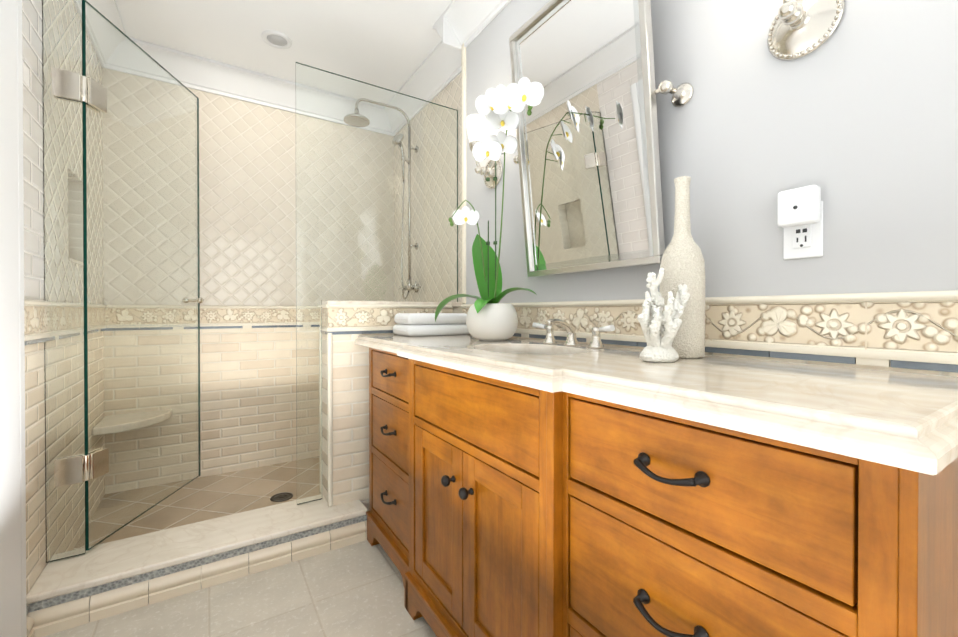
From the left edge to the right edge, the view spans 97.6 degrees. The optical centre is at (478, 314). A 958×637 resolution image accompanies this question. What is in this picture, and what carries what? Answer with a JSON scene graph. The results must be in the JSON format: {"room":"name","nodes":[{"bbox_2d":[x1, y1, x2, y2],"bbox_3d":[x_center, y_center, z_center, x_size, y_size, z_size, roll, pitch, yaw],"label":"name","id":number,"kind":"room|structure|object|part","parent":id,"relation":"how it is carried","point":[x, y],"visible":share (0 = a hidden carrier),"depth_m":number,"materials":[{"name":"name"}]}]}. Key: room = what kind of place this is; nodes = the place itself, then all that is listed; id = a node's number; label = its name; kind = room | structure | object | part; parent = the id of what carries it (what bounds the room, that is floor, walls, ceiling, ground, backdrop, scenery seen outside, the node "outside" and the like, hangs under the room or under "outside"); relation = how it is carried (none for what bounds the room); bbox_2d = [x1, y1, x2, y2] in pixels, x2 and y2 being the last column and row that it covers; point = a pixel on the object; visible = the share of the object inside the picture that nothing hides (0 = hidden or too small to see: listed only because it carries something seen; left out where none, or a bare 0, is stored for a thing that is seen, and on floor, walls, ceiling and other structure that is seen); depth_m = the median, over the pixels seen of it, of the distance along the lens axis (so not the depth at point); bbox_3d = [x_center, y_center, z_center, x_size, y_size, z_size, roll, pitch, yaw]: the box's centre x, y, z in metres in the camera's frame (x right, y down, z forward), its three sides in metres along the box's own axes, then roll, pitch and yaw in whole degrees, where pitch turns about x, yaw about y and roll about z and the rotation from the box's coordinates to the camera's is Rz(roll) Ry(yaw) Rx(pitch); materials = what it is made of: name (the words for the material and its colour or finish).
{"room":"bathroom","nodes":[
{"label":"bathroom","id":0,"kind":"room"},
{"bbox_2d":[22,0,104,594],"bbox_3d":[-1.675,-0.238,1.598,0.120,2.480,1.540,0,0,-33],"label":"wall","id":1,"kind":"structure","parent":0,"point":[37,522],"depth_m":1.58,"materials":[{"name":"tile"}]},
{"bbox_2d":[26,604,29,615],"bbox_3d":[-1.383,0.909,1.271,0.012,0.022,0.062,0,0,-33],"label":"trim","id":2,"kind":"structure","parent":1,"relation":"attached to","point":[27,609],"depth_m":1.28,"materials":[{"name":"grey metal"}]},
{"bbox_2d":[24,306,104,335],"bbox_3d":[-1.622,0.017,1.634,0.007,0.095,1.540,0,0,-33],"label":"trim","id":3,"kind":"structure","parent":1,"relation":"attached to","point":[36,321],"depth_m":1.55,"materials":[{"name":"tile"}]},
{"bbox_2d":[25,328,104,344],"bbox_3d":[-1.622,0.087,1.634,0.006,0.014,1.538,0,0,-33],"label":"liner","id":4,"kind":"object","parent":1,"relation":"attached to","point":[35,341],"depth_m":1.53,"materials":[{"name":"grey tile"}]},
{"bbox_2d":[24,300,106,340],"bbox_3d":[-1.618,0.017,1.636,0.016,0.127,1.540,0,0,-33],"label":"liner","id":5,"kind":"object","parent":1,"relation":"attached to","point":[39,303],"depth_m":1.54,"materials":[{"name":"beige tile"}]},
{"bbox_2d":[69,258,82,265],"bbox_3d":[-1.782,-0.225,1.796,0.094,0.012,0.248,0,0,-33],"label":"sill","id":6,"kind":"structure","parent":1,"relation":"in","point":[75,261],"depth_m":1.80,"materials":[{"name":"stone"}]},
{"bbox_2d":[43,456,436,636],"bbox_3d":[-0.224,1.039,0.992,1.900,0.095,4.380,0,0,-33],"label":"floor","id":7,"kind":"structure","parent":0,"point":[355,590],"depth_m":1.54,"materials":[{"name":"tile"}]},
{"bbox_2d":[201,553,248,584],"bbox_3d":[-1.042,0.951,1.693,1.040,0.102,0.259,0,0,-33],"label":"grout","id":8,"kind":"object","parent":7,"relation":"on","point":[201,568],"visible":0.08,"depth_m":1.55,"materials":[{"name":"tile"}]},
{"bbox_2d":[27,515,366,611],"bbox_3d":[-0.956,0.909,1.591,1.076,0.026,0.020,0,0,-33],"label":"liner","id":9,"kind":"object","parent":8,"relation":"attached to","point":[54,601],"visible":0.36,"depth_m":1.51,"materials":[{"name":"grey tile"}]},
{"bbox_2d":[270,492,292,501],"bbox_3d":[-1.059,0.981,2.251,0.114,0.004,0.114,0,0,-33],"label":"shower drain","id":10,"kind":"object","parent":7,"relation":"on","point":[282,496],"visible":1,"depth_m":2.24,"materials":[{"name":"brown metal"}]},
{"bbox_2d":[355,343,957,636],"bbox_3d":[0.158,0.575,1.252,0.544,0.860,1.732,0,0,-33],"label":"bathroom vanity","id":11,"kind":"object","parent":7,"relation":"on","point":[550,486],"depth_m":0.71,"materials":[{"name":"brown wood"}]},
{"bbox_2d":[355,335,957,466],"bbox_3d":[0.131,0.124,1.296,0.542,0.040,1.845,0,0,-33],"label":"countertop","id":12,"kind":"structure","parent":11,"relation":"on","point":[905,417],"depth_m":0.64,"materials":[{"name":"beige stone"}]},
{"bbox_2d":[393,313,468,335],"bbox_3d":[-0.228,0.047,2.019,0.335,0.103,0.205,0,0,-33],"label":"towel stack","id":13,"kind":"object","parent":12,"relation":"on","point":[416,324],"visible":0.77,"depth_m":1.93,"materials":[{"name":"white fabric"}]},
{"bbox_2d":[435,173,536,340],"bbox_3d":[0.020,-0.273,1.623,0.388,0.749,0.224,0,0,-3],"label":"orchid pot","id":14,"kind":"object","parent":12,"relation":"on","point":[490,317],"depth_m":1.61,"materials":[{"name":"white ceramic"}]},
{"bbox_2d":[472,77,543,172],"bbox_3d":[0.077,-0.646,1.359,0.164,0.244,0.332,0,0,-12],"label":"orchid flowers","id":15,"kind":"object","parent":14,"relation":"attached to","point":[495,104],"depth_m":1.39,"materials":[{"name":"white plant"}]},
{"bbox_2d":[511,347,562,354],"bbox_3d":[0.149,0.214,1.285,0.335,0.162,0.459,0,0,-33],"label":"sink","id":16,"kind":"object","parent":12,"relation":"in","point":[518,350],"depth_m":1.44,"materials":[{"name":"white ceramic"}]},
{"bbox_2d":[539,319,610,346],"bbox_3d":[0.271,0.059,1.363,0.138,0.089,0.259,0,0,-33],"label":"faucet","id":17,"kind":"object","parent":12,"relation":"on","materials":[{"name":"silver metal"}]},
{"bbox_2d":[637,268,689,362],"bbox_3d":[0.418,0.002,0.952,0.147,0.208,0.116,0,0,-33],"label":"decor","id":18,"kind":"object","parent":12,"relation":"on","point":[659,328],"visible":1,"depth_m":0.92,"materials":[{"name":"white ceramic"}]},
{"bbox_2d":[660,176,704,358],"bbox_3d":[0.502,-0.116,1.037,0.102,0.442,0.102,0,0,-33],"label":"bottle vase","id":19,"kind":"object","parent":12,"relation":"on","point":[682,263],"visible":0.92,"depth_m":1.00,"materials":[{"name":"beige ceramic"}]},
{"bbox_2d":[102,67,393,493],"bbox_3d":[-1.374,-0.245,2.777,1.900,2.480,0.120,0,0,-33],"label":"wall","id":20,"kind":"structure","parent":0,"point":[251,180],"depth_m":2.61,"materials":[{"name":"tile"}]},
{"bbox_2d":[92,409,171,435],"bbox_3d":[-1.833,0.573,2.238,0.300,0.040,0.300,0,0,-33],"label":"shelf","id":21,"kind":"object","parent":20,"relation":"attached to","point":[153,415],"depth_m":2.20,"materials":[{"name":"stone"}]},
{"bbox_2d":[105,325,319,330],"bbox_3d":[-1.340,0.080,2.726,1.658,0.014,0.006,0,0,-33],"label":"tile trim","id":22,"kind":"structure","parent":20,"relation":"attached to","point":[206,327],"depth_m":2.54,"materials":[{"name":"grey tile"}]},
{"bbox_2d":[105,308,319,324],"bbox_3d":[-1.340,0.009,2.725,1.660,0.095,0.007,0,0,-33],"label":"relief","id":23,"kind":"object","parent":20,"relation":"attached to","point":[220,315],"visible":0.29,"depth_m":2.55,"materials":[{"name":"tile"}]},
{"bbox_2d":[106,305,319,327],"bbox_3d":[-1.337,0.009,2.721,1.660,0.127,0.016,0,0,-33],"label":"liner","id":24,"kind":"object","parent":20,"relation":"attached to","point":[218,306],"visible":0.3,"depth_m":2.55,"materials":[{"name":"beige tile"}]},
{"bbox_2d":[173,325,310,328],"bbox_3d":[-1.315,0.080,2.742,1.110,0.014,0.006,0,0,-33],"label":"liner","id":25,"kind":"object","parent":20,"relation":"attached to","point":[244,326],"visible":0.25,"depth_m":2.65,"materials":[{"name":"beige tile"}]},
{"bbox_2d":[115,0,452,106],"bbox_3d":[-0.224,-1.514,0.975,1.900,0.080,4.380,0,0,-33],"label":"ceiling","id":26,"kind":"structure","parent":0,"point":[390,44],"depth_m":2.22,"materials":[{"name":"white paint"}]},
{"bbox_2d":[261,30,291,48],"bbox_3d":[-1.090,-1.477,2.261,0.152,0.010,0.152,0,0,-33],"label":"recessed light","id":27,"kind":"object","parent":26,"relation":"in","point":[276,39],"visible":1,"depth_m":2.25,"materials":[{"name":"white"}]},
{"bbox_2d":[322,333,395,510],"bbox_3d":[-0.383,0.540,2.107,0.720,0.918,0.285,0,0,-33],"label":"wall","id":28,"kind":"structure","parent":0,"point":[350,420],"depth_m":1.95,"materials":[{"name":"tile"}]},
{"bbox_2d":[26,520,366,636],"bbox_3d":[-0.938,0.962,1.563,1.075,0.081,0.071,0,0,-33],"label":"tiles","id":29,"kind":"structure","parent":28,"relation":"attached to","point":[65,616],"depth_m":1.50,"materials":[{"name":"beige tile"}]},
{"bbox_2d":[26,494,367,604],"bbox_3d":[-1.024,0.884,1.697,1.076,0.024,0.279,0,0,-33],"label":"sill","id":30,"kind":"structure","parent":28,"relation":"attached to","point":[105,563],"depth_m":1.59,"materials":[{"name":"stone"}]},
{"bbox_2d":[42,0,108,562],"bbox_3d":[-1.466,-0.134,1.530,0.158,2.007,0.098,0,0,-33],"label":"glass wall","id":31,"kind":"structure","parent":30,"relation":"on","point":[64,291],"depth_m":1.50,"materials":[{"name":"teal"}]},
{"bbox_3d":[-1.456,-0.127,1.537,0.134,1.466,0.098,0,0,-33],"label":"shower glass partition hinges","id":32,"kind":"part","parent":31,"relation":"part of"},
{"bbox_2d":[82,0,200,550],"bbox_3d":[-1.457,-0.140,1.872,0.010,1.999,0.702,0,0,-5],"label":"door","id":33,"kind":"structure","parent":31,"relation":"attached to","point":[86,268],"depth_m":1.79,"materials":[{"name":"teal"}]},
{"bbox_2d":[183,297,203,302],"bbox_3d":[-1.482,-0.071,2.172,0.090,0.032,0.032,0,0,-5],"label":"door handle","id":34,"kind":"object","parent":33,"relation":"attached to","point":[199,300],"depth_m":2.16,"materials":[{"name":"silver metal"}]},
{"bbox_2d":[318,304,328,331],"bbox_3d":[-0.725,0.014,1.956,0.016,0.127,0.173,0,0,-33],"label":"trim","id":35,"kind":"structure","parent":28,"relation":"attached to","point":[323,306],"depth_m":1.94,"materials":[{"name":"beige tile"}]},
{"bbox_2d":[319,332,332,506],"bbox_3d":[-0.718,0.476,1.964,0.022,0.788,0.185,0,0,-33],"label":"trim","id":36,"kind":"structure","parent":28,"relation":"attached to","point":[330,418],"depth_m":1.89,"materials":[{"name":"beige tile"}]},
{"bbox_2d":[329,330,392,334],"bbox_3d":[-0.409,0.084,2.058,0.632,0.014,0.006,0,0,-33],"label":"liner","id":37,"kind":"object","parent":28,"relation":"attached to","point":[361,332],"depth_m":1.96,"materials":[{"name":"grey tile"}]},
{"bbox_2d":[319,300,461,312],"bbox_3d":[-0.391,0.009,2.106,0.732,0.144,0.297,0,0,-33],"label":"ledge","id":38,"kind":"object","parent":28,"relation":"on","point":[457,309],"depth_m":2.06,"materials":[{"name":"beige stone"}]},
{"bbox_2d":[320,307,328,327],"bbox_3d":[-0.722,0.014,1.958,0.007,0.095,0.173,0,0,-33],"label":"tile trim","id":39,"kind":"structure","parent":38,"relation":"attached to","point":[325,317],"depth_m":1.93,"materials":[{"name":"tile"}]},
{"bbox_2d":[295,62,457,504],"bbox_3d":[-0.475,-0.138,2.130,0.842,2.007,0.010,0,0,-33],"label":"glass wall","id":40,"kind":"structure","parent":38,"relation":"on","point":[395,92],"depth_m":2.06,"materials":[{"name":"teal"}]},
{"bbox_3d":[-0.391,-0.050,2.106,0.732,0.026,0.297,0,0,-33],"label":"pony wall cap","id":41,"kind":"part","parent":38,"relation":"part of","materials":[{"name":"beige stone"}]},
{"bbox_2d":[329,304,452,331],"bbox_3d":[-0.406,0.014,2.053,0.634,0.127,0.016,0,0,-33],"label":"liner","id":42,"kind":"object","parent":38,"relation":"attached to","point":[376,306],"depth_m":1.99,"materials":[{"name":"beige tile"}]},
{"bbox_2d":[329,307,452,327],"bbox_3d":[-0.409,0.014,2.057,0.634,0.095,0.007,0,0,-33],"label":"relief","id":43,"kind":"object","parent":38,"relation":"attached to","point":[346,317],"visible":0.57,"depth_m":1.98,"materials":[{"name":"tile"}]},
{"bbox_2d":[394,73,461,301],"bbox_3d":[-0.273,-0.704,2.705,0.120,1.562,1.185,0,0,-33],"label":"wall","id":44,"kind":"structure","parent":0,"point":[449,95],"depth_m":2.62,"materials":[{"name":"tile"}]},
{"bbox_2d":[344,98,420,299],"bbox_3d":[-0.619,-0.724,2.687,0.483,1.258,0.210,0,0,-33],"label":"shower head","id":45,"kind":"object","parent":44,"relation":"attached to","point":[356,121],"depth_m":2.73,"materials":[{"name":"silver metal"}]},
{"bbox_2d":[466,0,957,376],"bbox_3d":[0.487,-0.237,1.440,0.210,2.480,4.140,0,0,-33],"label":"wall","id":46,"kind":"structure","parent":0,"point":[854,117],"depth_m":0.94,"materials":[{"name":"grey paint"}]},
{"bbox_2d":[73,0,510,135],"bbox_3d":[-0.224,-1.401,0.976,1.660,0.145,4.140,0,0,-33],"label":"crown molding","id":47,"kind":"structure","parent":46,"relation":"attached to","point":[457,24],"depth_m":2.45,"materials":[{"name":"white paint"}]},
{"bbox_2d":[461,43,465,303],"bbox_3d":[-0.070,-0.716,2.118,0.032,1.330,0.034,0,0,-33],"label":"trim","id":48,"kind":"structure","parent":46,"relation":"attached to","point":[463,109],"depth_m":2.10,"materials":[{"name":"beige"}]},
{"bbox_2d":[466,114,502,188],"bbox_3d":[0.008,-0.713,1.859,0.141,0.292,0.140,0,0,-33],"label":"sconce","id":49,"kind":"object","parent":46,"relation":"attached to","point":[476,124],"visible":0.75,"depth_m":1.83,"materials":[{"name":"silver metal"}]},
{"bbox_3d":[-0.012,-0.795,1.846,0.094,0.128,0.094,0,0,-33],"label":"lamp shade","id":50,"kind":"part","parent":49,"relation":"part of","materials":[{"name":"white glass"}]},
{"bbox_2d":[509,0,693,276],"bbox_3d":[0.324,-0.585,1.363,0.146,0.888,0.687,0,0,-33],"label":"mirror","id":51,"kind":"object","parent":46,"relation":"attached to","point":[587,158],"visible":1,"depth_m":1.30,"materials":[{"name":"silver metal"}]},
{"bbox_3d":[0.316,-0.585,1.358,0.096,0.851,0.529,0,0,-33],"label":"glass","id":52,"kind":"part","parent":51,"relation":"part of","materials":[{"name":"clear mirror"}]},
{"bbox_2d":[521,334,889,366],"bbox_3d":[0.667,0.091,0.961,0.006,0.014,2.526,0,0,-33],"label":"liner","id":53,"kind":"object","parent":46,"relation":"attached to","point":[873,362],"depth_m":0.81,"materials":[{"name":"beige tile"}]},
{"bbox_2d":[461,290,957,364],"bbox_3d":[0.713,0.022,0.881,0.016,0.127,2.953,0,0,-33],"label":"liner","id":54,"kind":"object","parent":46,"relation":"attached to","point":[950,295],"visible":0.71,"depth_m":0.89,"materials":[{"name":"beige tile"}]},
{"bbox_2d":[462,301,957,354],"bbox_3d":[0.716,0.021,0.883,0.007,0.095,2.953,0,0,-33],"label":"trim","id":55,"kind":"structure","parent":46,"relation":"attached to","point":[930,327],"depth_m":0.89,"materials":[{"name":"tile"}]},
{"bbox_2d":[513,333,957,372],"bbox_3d":[0.717,0.092,0.884,0.006,0.014,2.951,0,0,-33],"label":"liner","id":56,"kind":"object","parent":46,"relation":"attached to","point":[899,364],"depth_m":0.91,"materials":[{"name":"grey tile"}]},
{"bbox_2d":[777,185,822,259],"bbox_3d":[0.686,-0.195,0.898,0.041,0.147,0.072,0,0,-33],"label":"outlet","id":57,"kind":"object","parent":46,"relation":"attached to","point":[800,215],"visible":1,"depth_m":0.89,"materials":[{"name":"white plastic"}]},
{"bbox_2d":[767,0,844,60],"bbox_3d":[0.644,-0.701,0.867,0.141,0.292,0.140,0,0,-33],"label":"sconce","id":58,"kind":"object","parent":46,"relation":"attached to","point":[798,29],"visible":1,"depth_m":0.88,"materials":[{"name":"silver metal"}]},
{"bbox_3d":[-0.558,-0.226,-0.145,0.120,2.480,2.600,0,0,-33],"label":"wall","id":59,"kind":"structure","parent":0,"visible":0},
{"bbox_2d":[0,0,26,636],"bbox_3d":[-1.274,-0.095,1.119,0.038,2.200,0.300,0,0,-33],"label":"door frame","id":60,"kind":"structure","parent":59,"relation":"attached to","point":[13,621],"depth_m":1.13,"materials":[{"name":"white"}]}
]}

